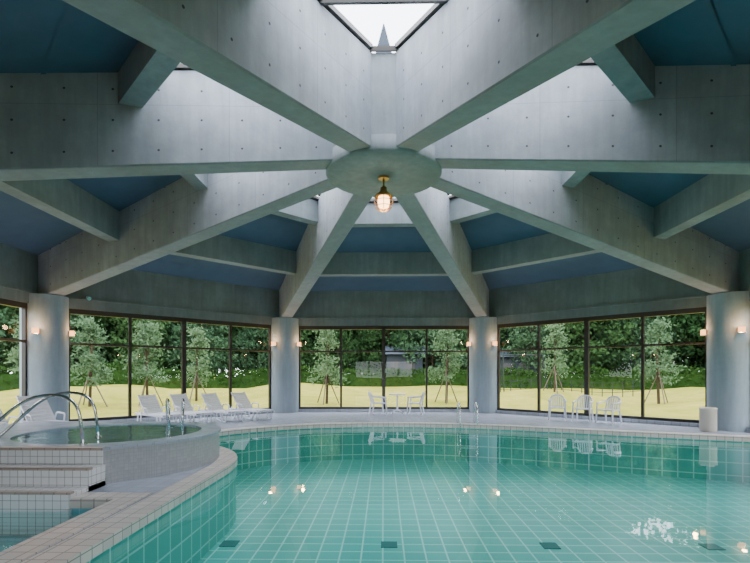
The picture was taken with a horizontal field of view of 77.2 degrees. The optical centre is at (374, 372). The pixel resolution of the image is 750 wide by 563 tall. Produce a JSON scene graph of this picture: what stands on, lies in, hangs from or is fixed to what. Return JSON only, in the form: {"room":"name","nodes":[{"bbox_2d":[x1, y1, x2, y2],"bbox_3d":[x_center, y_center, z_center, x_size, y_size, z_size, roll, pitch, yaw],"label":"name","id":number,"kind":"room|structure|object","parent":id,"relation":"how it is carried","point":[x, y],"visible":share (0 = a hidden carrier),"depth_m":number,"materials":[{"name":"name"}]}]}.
{"room":"spa","nodes":[
{"label":"spa","id":0,"kind":"room"},
{"bbox_2d":[0,243,37,302],"bbox_3d":[-9.214,-0.804,8.992,0.360,4.708,7.754,0,0,1],"label":"wall","id":1,"kind":"structure","parent":0,"point":[18,267],"depth_m":11.88,"materials":[{"name":"concrete"}]},
{"bbox_2d":[0,298,26,420],"bbox_3d":[-9.194,-0.215,8.992,0.120,3.210,6.600,0,0,1],"label":"window","id":2,"kind":"structure","parent":1,"relation":"in","point":[6,302],"depth_m":12.21,"materials":[{"name":"brown metal"}]},
{"bbox_2d":[64,270,278,420],"bbox_3d":[-6.345,-0.804,15.572,7.754,4.708,0.360,0,0,-44],"label":"wall","id":3,"kind":"structure","parent":0,"point":[130,291],"depth_m":15.29,"materials":[{"name":"concrete"}]},
{"bbox_2d":[69,309,270,420],"bbox_3d":[-6.331,-0.215,15.557,6.600,3.210,0.120,0,0,-44],"label":"window","id":4,"kind":"structure","parent":3,"relation":"in","point":[129,316],"depth_m":15.31,"materials":[{"name":"brown metal"}]},
{"bbox_2d":[0,383,704,423],"bbox_3d":[0.163,1.201,8.818,200.000,1.492,200.000,0,0,1],"label":"lawn","id":5,"kind":"structure","parent":0,"point":[685,402],"depth_m":25.45,"materials":[{"name":"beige sand"}]},
{"bbox_2d":[3,319,19,395],"bbox_3d":[-16.150,-0.776,22.137,2.183,4.418,2.088,0,0,1],"label":"tree","id":6,"kind":"object","parent":5,"relation":"on","point":[14,355],"visible":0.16,"depth_m":21.63,"materials":[{"name":"green plant"}]},
{"bbox_2d":[70,314,118,406],"bbox_3d":[-12.199,-0.436,20.117,2.150,4.278,2.178,0,0,1],"label":"tree","id":7,"kind":"object","parent":5,"relation":"on","point":[89,326],"visible":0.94,"depth_m":20.03,"materials":[{"name":"green plant"}]},
{"bbox_2d":[121,319,171,405],"bbox_3d":[-10.639,-0.520,21.947,2.188,4.663,2.220,0,0,1],"label":"tree","id":8,"kind":"object","parent":5,"relation":"on","point":[145,340],"visible":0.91,"depth_m":21.89,"materials":[{"name":"green plant"}]},
{"bbox_2d":[176,324,214,400],"bbox_3d":[-9.561,-0.424,25.259,2.224,4.384,1.939,0,0,1],"label":"tree","id":9,"kind":"object","parent":5,"relation":"on","point":[200,342],"visible":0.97,"depth_m":25.03,"materials":[{"name":"green plant"}]},
{"bbox_2d":[306,330,346,404],"bbox_3d":[-2.341,-0.412,23.889,2.311,4.516,2.300,0,0,1],"label":"pine","id":10,"kind":"object","parent":5,"relation":"on","point":[327,336],"visible":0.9,"depth_m":23.81,"materials":[{"name":"green plant"}]},
{"bbox_2d":[0,305,704,377],"bbox_3d":[0.839,-9.220,25.031,120.552,22.705,88.267,0,0,1],"label":"forest","id":11,"kind":"object","parent":5,"relation":"on","point":[627,331],"visible":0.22,"depth_m":40.02,"materials":[{"name":"green plant"}]},
{"bbox_2d":[0,362,704,390],"bbox_3d":[0.368,0.403,20.591,63.606,2.793,40.113,0,0,1],"label":"hedge","id":12,"kind":"object","parent":5,"relation":"on","point":[693,378],"visible":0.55,"depth_m":35.97,"materials":[{"name":"green plant"}]},
{"bbox_2d":[385,346,424,373],"bbox_3d":[2.741,-0.604,43.307,4.000,3.700,4.000,0,0,4],"label":"garden shed","id":13,"kind":"object","parent":5,"relation":"on","point":[395,360],"visible":0.42,"depth_m":41.82,"materials":[{"name":"grey"}]},
{"bbox_2d":[428,330,466,403],"bbox_3d":[3.552,-0.541,23.905,2.140,4.663,2.216,0,0,-39],"label":"pine","id":14,"kind":"object","parent":5,"relation":"on","point":[443,339],"visible":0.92,"depth_m":23.75,"materials":[{"name":"green plant"}]},
{"bbox_2d":[500,355,547,391],"bbox_3d":[9.029,-0.002,28.688,2.670,2.244,1.268,0,0,1],"label":"swing frame","id":15,"kind":"object","parent":5,"relation":"on","point":[502,355],"visible":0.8,"depth_m":28.66,"materials":[{"name":"metal"}]},
{"bbox_2d":[500,348,549,374],"bbox_3d":[12.750,-0.493,42.621,5.800,3.400,4.000,0,0,20],"label":"building","id":16,"kind":"structure","parent":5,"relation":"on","point":[506,361],"depth_m":41.21,"materials":[{"name":"grey"}]},
{"bbox_2d":[541,323,572,393],"bbox_3d":[10.364,-0.862,26.757,1.829,4.384,2.326,0,0,1],"label":"tree","id":17,"kind":"object","parent":5,"relation":"on","point":[558,337],"visible":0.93,"depth_m":26.60,"materials":[{"name":"green plant"}]},
{"bbox_2d":[500,379,635,396],"bbox_3d":[12.495,1.017,30.590,8.667,1.226,0.200,0,0,30],"label":"fence","id":18,"kind":"object","parent":5,"relation":"on","point":[551,384],"visible":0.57,"depth_m":30.21,"materials":[{"name":"metal"}]},
{"bbox_2d":[577,355,640,373],"bbox_3d":[20.924,-0.009,41.470,5.300,3.200,4.000,0,0,32],"label":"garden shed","id":19,"kind":"object","parent":5,"relation":"on","point":[629,355],"visible":0.04,"depth_m":40.19,"materials":[{"name":"grey"}]},
{"bbox_2d":[633,315,690,403],"bbox_3d":[14.193,-0.522,23.559,2.400,4.754,2.358,0,0,1],"label":"tree","id":20,"kind":"object","parent":5,"relation":"on","point":[655,331],"visible":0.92,"depth_m":23.48,"materials":[{"name":"green plant"}]},
{"bbox_2d":[0,0,749,290],"bbox_3d":[0.163,-3.838,8.819,20.700,1.938,20.700,0,0,1],"label":"ceiling","id":21,"kind":"structure","parent":0,"point":[37,36],"depth_m":10.41,"materials":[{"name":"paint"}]},
{"bbox_2d":[292,291,474,411],"bbox_3d":[0.337,-0.804,18.196,7.754,4.708,0.360,0,0,1],"label":"wall","id":22,"kind":"structure","parent":0,"point":[318,308],"depth_m":18.07,"materials":[{"name":"concrete"}]},
{"bbox_2d":[299,326,468,408],"bbox_3d":[0.336,-0.215,18.176,6.600,3.210,0.120,0,0,1],"label":"window","id":23,"kind":"structure","parent":22,"relation":"in","point":[383,328],"depth_m":18.12,"materials":[{"name":"brown metal"}]},
{"bbox_2d":[20,412,749,562],"bbox_3d":[0.163,1.625,8.819,19.771,0.250,19.771,0,0,1],"label":"floor","id":24,"kind":"structure","parent":0,"point":[156,484],"depth_m":14.24,"materials":[{"name":"tile"}]},
{"bbox_2d":[0,409,19,424],"bbox_3d":[-7.673,1.014,9.642,1.909,0.973,0.759,0,0,25],"label":"sun lounger","id":25,"kind":"object","parent":24,"relation":"on","point":[3,421],"visible":0.1,"depth_m":10.06,"materials":[{"name":"white plastic"}]},
{"bbox_2d":[12,396,65,422],"bbox_3d":[-7.503,1.014,10.835,1.909,0.973,0.759,0,0,29],"label":"sun lounger","id":26,"kind":"object","parent":24,"relation":"on","point":[44,406],"visible":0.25,"depth_m":11.10,"materials":[{"name":"white plastic"}]},
{"bbox_2d":[20,293,68,420],"bbox_3d":[-9.003,-0.291,12.816,1.100,3.583,1.100,0,0,1],"label":"round column","id":27,"kind":"structure","parent":24,"relation":"on","point":[48,350],"depth_m":12.42,"materials":[{"name":"concrete"}]},
{"bbox_2d":[31,328,38,333],"bbox_3d":[-8.828,-1.090,12.221,0.160,0.160,0.160,0,0,-16],"label":"wall sconce","id":28,"kind":"object","parent":27,"relation":"attached to","point":[34,330],"visible":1,"depth_m":12.16,"materials":[{"name":"silver metal"}]},
{"bbox_2d":[68,331,74,336],"bbox_3d":[-8.448,-1.090,13.092,0.160,0.160,0.160,0,0,-26],"label":"wall sconce","id":29,"kind":"object","parent":27,"relation":"attached to","point":[70,333],"visible":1,"depth_m":13.03,"materials":[{"name":"silver metal"}]},
{"bbox_2d":[38,170,336,295],"bbox_3d":[-4.764,-3.704,10.967,9.550,3.454,0.430,0,0,24],"label":"roof beam","id":30,"kind":"structure","parent":27,"relation":"on","point":[177,216],"depth_m":10.70,"materials":[{"name":"concrete"}]},
{"bbox_2d":[0,508,92,551],"bbox_3d":[-5.209,1.720,3.617,4.240,0.400,3.990,0,0,1],"label":"basin","id":31,"kind":"object","parent":24,"relation":"in","point":[6,541],"visible":0.02,"depth_m":5.49,"materials":[{"name":"tile"}]},
{"bbox_2d":[0,447,104,534],"bbox_3d":[-5.396,1.456,5.956,3.610,0.928,0.770,0,0,1],"label":"steps","id":32,"kind":"structure","parent":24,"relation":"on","point":[38,484],"depth_m":5.91,"materials":[{"name":"white tile"}]},
{"bbox_2d":[0,492,151,562],"bbox_3d":[-5.209,1.542,3.617,4.790,0.115,4.540,0,0,1],"label":"pool coping","id":33,"kind":"object","parent":24,"relation":"on","point":[104,504],"visible":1,"depth_m":4.73,"materials":[{"name":"tile"}]},
{"bbox_2d":[0,421,220,484],"bbox_3d":[-4.939,1.298,7.973,4.489,0.605,3.420,0,0,1],"label":"hot tub","id":34,"kind":"object","parent":24,"relation":"on","point":[132,450],"visible":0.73,"depth_m":7.40,"materials":[{"name":"tile"}]},
{"bbox_2d":[0,393,86,445],"bbox_3d":[-4.767,0.647,6.434,1.630,0.738,0.150,0,0,1],"label":"handrail","id":35,"kind":"object","parent":34,"relation":"attached to","point":[72,401],"depth_m":6.39,"materials":[{"name":"silver metal"}]},
{"bbox_2d":[0,391,101,438],"bbox_3d":[-5.003,0.647,7.183,1.631,0.738,0.113,0,0,-1],"label":"handrail","id":36,"kind":"object","parent":34,"relation":"on","point":[33,406],"visible":0.94,"depth_m":7.15,"materials":[{"name":"silver metal"}]},
{"bbox_2d":[165,398,184,429],"bbox_3d":[-3.908,0.793,9.242,0.338,0.586,0.900,0,0,-29],"label":"grab rail","id":37,"kind":"object","parent":34,"relation":"attached to","point":[167,399],"visible":0.98,"depth_m":9.05,"materials":[{"name":"silver metal"}]},
{"bbox_2d":[135,394,181,421],"bbox_3d":[-6.308,1.072,13.690,1.680,0.856,0.668,0,0,39],"label":"sun lounger","id":38,"kind":"object","parent":24,"relation":"on","point":[154,405],"visible":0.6,"depth_m":13.90,"materials":[{"name":"white plastic"}]},
{"bbox_2d":[169,393,213,422],"bbox_3d":[-5.609,1.072,14.277,1.680,0.856,0.668,0,0,39],"label":"sun lounger","id":39,"kind":"object","parent":24,"relation":"on","point":[188,410],"visible":0.8,"depth_m":14.44,"materials":[{"name":"white plastic"}]},
{"bbox_2d":[199,392,244,422],"bbox_3d":[-4.862,1.072,14.863,1.680,0.856,0.668,0,0,39],"label":"sun lounger","id":40,"kind":"object","parent":24,"relation":"on","point":[211,407],"visible":0.99,"depth_m":15.05,"materials":[{"name":"white plastic"}]},
{"bbox_2d":[229,392,274,420],"bbox_3d":[-4.068,1.072,15.448,1.680,0.856,0.668,0,0,39],"label":"sun lounger","id":41,"kind":"object","parent":24,"relation":"on","point":[247,406],"visible":0.99,"depth_m":15.59,"materials":[{"name":"white plastic"}]},
{"bbox_2d":[271,317,298,412],"bbox_3d":[-3.492,-0.291,18.127,1.100,3.583,1.100,0,0,1],"label":"round column","id":42,"kind":"structure","parent":24,"relation":"on","point":[284,330],"depth_m":17.63,"materials":[{"name":"concrete"}]},
{"bbox_2d":[279,188,371,317],"bbox_3d":[-1.802,-3.704,13.822,0.430,3.454,9.550,0,0,-21],"label":"roof beam","id":43,"kind":"structure","parent":42,"relation":"on","point":[339,210],"depth_m":12.56,"materials":[{"name":"concrete"}]},
{"bbox_2d":[0,174,749,275],"bbox_3d":[0.163,-3.566,8.819,13.440,0.731,13.440,0,0,1],"label":"beam","id":44,"kind":"structure","parent":43,"relation":"attached to","point":[713,194],"depth_m":12.71,"materials":[{"name":"concrete"}]},
{"bbox_2d":[326,53,441,196],"bbox_3d":[0.163,-4.484,8.819,2.160,1.607,2.160,0,0,1],"label":"hub","id":45,"kind":"object","parent":43,"relation":"attached to","point":[357,172],"visible":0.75,"depth_m":8.18,"materials":[{"name":"concrete"}]},
{"bbox_2d":[374,175,392,211],"bbox_3d":[0.163,-3.352,8.819,0.362,0.656,0.362,0,0,1],"label":"pendant lamp","id":46,"kind":"object","parent":45,"relation":"hanging from","point":[384,197],"visible":1,"depth_m":8.75,"materials":[{"name":"white glass"}]},
{"bbox_2d":[376,24,391,52],"bbox_3d":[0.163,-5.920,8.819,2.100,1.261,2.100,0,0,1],"label":"roof finial","id":47,"kind":"object","parent":45,"relation":"on","point":[383,40],"visible":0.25,"depth_m":8.74,"materials":[{"name":"metal"}]},
{"bbox_2d":[118,34,654,226],"bbox_3d":[0.163,-4.307,8.819,8.260,0.574,8.260,0,0,1],"label":"beam","id":48,"kind":"structure","parent":43,"relation":"attached to","point":[626,64],"depth_m":6.74,"materials":[{"name":"concrete"}]},
{"bbox_2d":[174,0,596,202],"bbox_3d":[0.163,-4.984,8.819,7.800,0.815,7.800,0,0,1],"label":"skylight","id":49,"kind":"object","parent":48,"relation":"on","point":[328,4],"visible":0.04,"depth_m":6.82,"materials":[{"name":"brown metal"}]},
{"bbox_2d":[368,391,386,414],"bbox_3d":[0.082,1.082,17.162,0.629,0.844,0.588,0,0,-14],"label":"patio chair","id":50,"kind":"object","parent":24,"relation":"on","point":[371,396],"visible":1,"depth_m":16.97,"materials":[{"name":"white plastic"}]},
{"bbox_2d":[389,393,405,413],"bbox_3d":[0.819,1.128,17.208,0.640,0.736,0.640,0,0,1],"label":"patio table","id":51,"kind":"object","parent":24,"relation":"on","point":[397,394],"visible":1,"depth_m":17.18,"materials":[{"name":"white plastic"}]},
{"bbox_2d":[406,391,424,414],"bbox_3d":[1.503,1.082,17.136,0.629,0.844,0.588,0,0,16],"label":"patio chair","id":52,"kind":"object","parent":24,"relation":"on","point":[423,393],"visible":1,"depth_m":16.95,"materials":[{"name":"white plastic"}]},
{"bbox_2d":[86,427,749,562],"bbox_3d":[2.261,2.035,7.595,13.449,1.030,12.620,0,0,1],"label":"swimming pool","id":53,"kind":"object","parent":24,"relation":"in","point":[352,495],"visible":0.8,"depth_m":8.91,"materials":[{"name":"tile"}]},
{"bbox_2d":[21,422,749,562],"bbox_3d":[2.263,1.542,7.592,14.069,0.115,13.234,0,0,1],"label":"pool coping","id":54,"kind":"object","parent":53,"relation":"on","point":[87,544],"visible":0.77,"depth_m":6.26,"materials":[{"name":"tile"}]},
{"bbox_2d":[457,402,478,456],"bbox_3d":[2.705,1.631,13.742,0.540,1.540,0.600,0,0,1],"label":"pool ladder","id":55,"kind":"object","parent":54,"relation":"attached to","point":[458,403],"visible":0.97,"depth_m":13.50,"materials":[{"name":"silver metal"}]},
{"bbox_2d":[288,428,749,445],"bbox_3d":[2.261,1.620,7.595,13.443,0.001,12.614,0,0,1],"label":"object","id":56,"kind":"object","parent":53,"relation":"in","point":[695,441],"visible":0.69,"depth_m":13.48,"materials":[{"name":"tile"}]},
{"bbox_2d":[469,317,496,412],"bbox_3d":[4.160,-0.291,17.985,1.100,3.583,1.100,0,0,1],"label":"round column","id":57,"kind":"structure","parent":24,"relation":"on","point":[482,330],"depth_m":17.50,"materials":[{"name":"concrete"}]},
{"bbox_2d":[395,187,488,316],"bbox_3d":[2.312,-3.704,13.745,0.430,3.454,9.550,0,0,24],"label":"roof beam","id":58,"kind":"structure","parent":57,"relation":"on","point":[428,209],"depth_m":12.44,"materials":[{"name":"concrete"}]},
{"bbox_2d":[548,394,566,420],"bbox_3d":[5.866,1.095,15.128,0.569,0.818,0.609,0,0,21],"label":"patio chair","id":59,"kind":"object","parent":24,"relation":"on","point":[554,395],"visible":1,"depth_m":15.27,"materials":[{"name":"white plastic"}]},
{"bbox_2d":[571,395,593,422],"bbox_3d":[6.472,1.095,14.612,0.569,0.818,0.609,0,0,36],"label":"patio chair","id":60,"kind":"object","parent":24,"relation":"on","point":[582,396],"visible":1,"depth_m":14.67,"materials":[{"name":"white plastic"}]},
{"bbox_2d":[595,396,621,423],"bbox_3d":[7.024,1.095,14.093,0.609,0.818,0.569,0,0,-34],"label":"patio chair","id":61,"kind":"object","parent":24,"relation":"on","point":[611,404],"visible":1,"depth_m":14.13,"materials":[{"name":"white plastic"}]},
{"bbox_2d":[699,407,717,431],"bbox_3d":[8.565,1.190,12.084,0.400,0.620,0.400,0,0,1],"label":"waste bin","id":62,"kind":"object","parent":24,"relation":"on","point":[707,415],"visible":1,"depth_m":11.94,"materials":[{"name":"metal"}]},
{"bbox_2d":[707,291,749,431],"bbox_3d":[9.471,-0.291,12.474,1.100,3.583,1.100,0,0,1],"label":"round column","id":63,"kind":"structure","parent":24,"relation":"on","point":[728,350],"depth_m":12.07,"materials":[{"name":"concrete"}]},
{"bbox_2d":[431,169,738,293],"bbox_3d":[5.166,-3.704,10.783,9.550,3.454,0.430,0,0,-21],"label":"roof beam","id":64,"kind":"structure","parent":63,"relation":"on","point":[594,214],"depth_m":10.54,"materials":[{"name":"concrete"}]},
{"bbox_2d":[700,330,706,335],"bbox_3d":[8.927,-1.090,12.770,0.160,0.160,0.160,0,0,29],"label":"wall sconce","id":65,"kind":"object","parent":63,"relation":"attached to","point":[702,332],"visible":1,"depth_m":12.72,"materials":[{"name":"silver metal"}]},
{"bbox_2d":[738,326,746,332],"bbox_3d":[9.274,-1.090,11.886,0.160,0.160,0.160,0,0,19],"label":"wall sconce","id":66,"kind":"object","parent":63,"relation":"attached to","point":[740,329],"visible":1,"depth_m":11.83,"materials":[{"name":"silver metal"}]},
{"bbox_3d":[-9.145,-0.291,5.163,1.100,3.583,1.100,0,0,1],"label":"round column","id":67,"kind":"structure","parent":24,"relation":"on","visible":0},
{"bbox_2d":[0,70,332,180],"bbox_3d":[-4.840,-3.704,6.854,9.550,3.454,0.430,0,0,-21],"label":"roof beam","id":68,"kind":"structure","parent":67,"relation":"on","point":[53,125],"depth_m":7.15,"materials":[{"name":"concrete"}]},
{"bbox_3d":[-3.834,-0.291,-0.348,1.100,3.583,1.100,0,0,1],"label":"round column","id":69,"kind":"structure","parent":24,"relation":"on","visible":0},
{"bbox_2d":[63,0,371,151],"bbox_3d":[-1.985,-3.704,3.892,0.430,3.454,9.550,0,0,24],"label":"roof beam","id":70,"kind":"structure","parent":69,"relation":"on","point":[294,59],"depth_m":5.34,"materials":[{"name":"concrete"}]},
{"bbox_3d":[3.818,-0.291,-0.490,1.100,3.583,1.100,0,0,1],"label":"round column","id":71,"kind":"structure","parent":24,"relation":"on","visible":0},
{"bbox_2d":[395,0,694,150],"bbox_3d":[2.128,-3.704,3.815,0.430,3.454,9.550,0,0,-21],"label":"roof beam","id":72,"kind":"structure","parent":71,"relation":"on","point":[470,59],"depth_m":5.35,"materials":[{"name":"concrete"}]},
{"bbox_3d":[9.330,-0.291,4.821,1.100,3.583,1.100,0,0,1],"label":"round column","id":73,"kind":"structure","parent":24,"relation":"on","visible":0},
{"bbox_2d":[434,64,749,174],"bbox_3d":[5.090,-3.704,6.670,9.550,3.454,0.430,0,0,24],"label":"roof beam","id":74,"kind":"structure","parent":73,"relation":"on","point":[697,121],"depth_m":7.10,"materials":[{"name":"concrete"}]},
{"bbox_2d":[489,268,710,426],"bbox_3d":[6.917,-0.804,15.326,0.360,4.708,7.754,0,0,-44],"label":"wall","id":75,"kind":"structure","parent":0,"point":[636,290],"depth_m":15.02,"materials":[{"name":"concrete"}]},
{"bbox_2d":[497,307,706,422],"bbox_3d":[6.902,-0.215,15.313,0.120,3.210,6.600,0,0,-44],"label":"window","id":76,"kind":"structure","parent":75,"relation":"in","point":[586,320],"depth_m":15.24,"materials":[{"name":"brown metal"}]},
{"bbox_2d":[738,248,749,432],"bbox_3d":[9.540,-0.804,8.645,0.360,4.708,7.754,0,0,1],"label":"wall","id":77,"kind":"structure","parent":0,"point":[744,256],"depth_m":12.03,"materials":[{"name":"concrete"}]}
]}

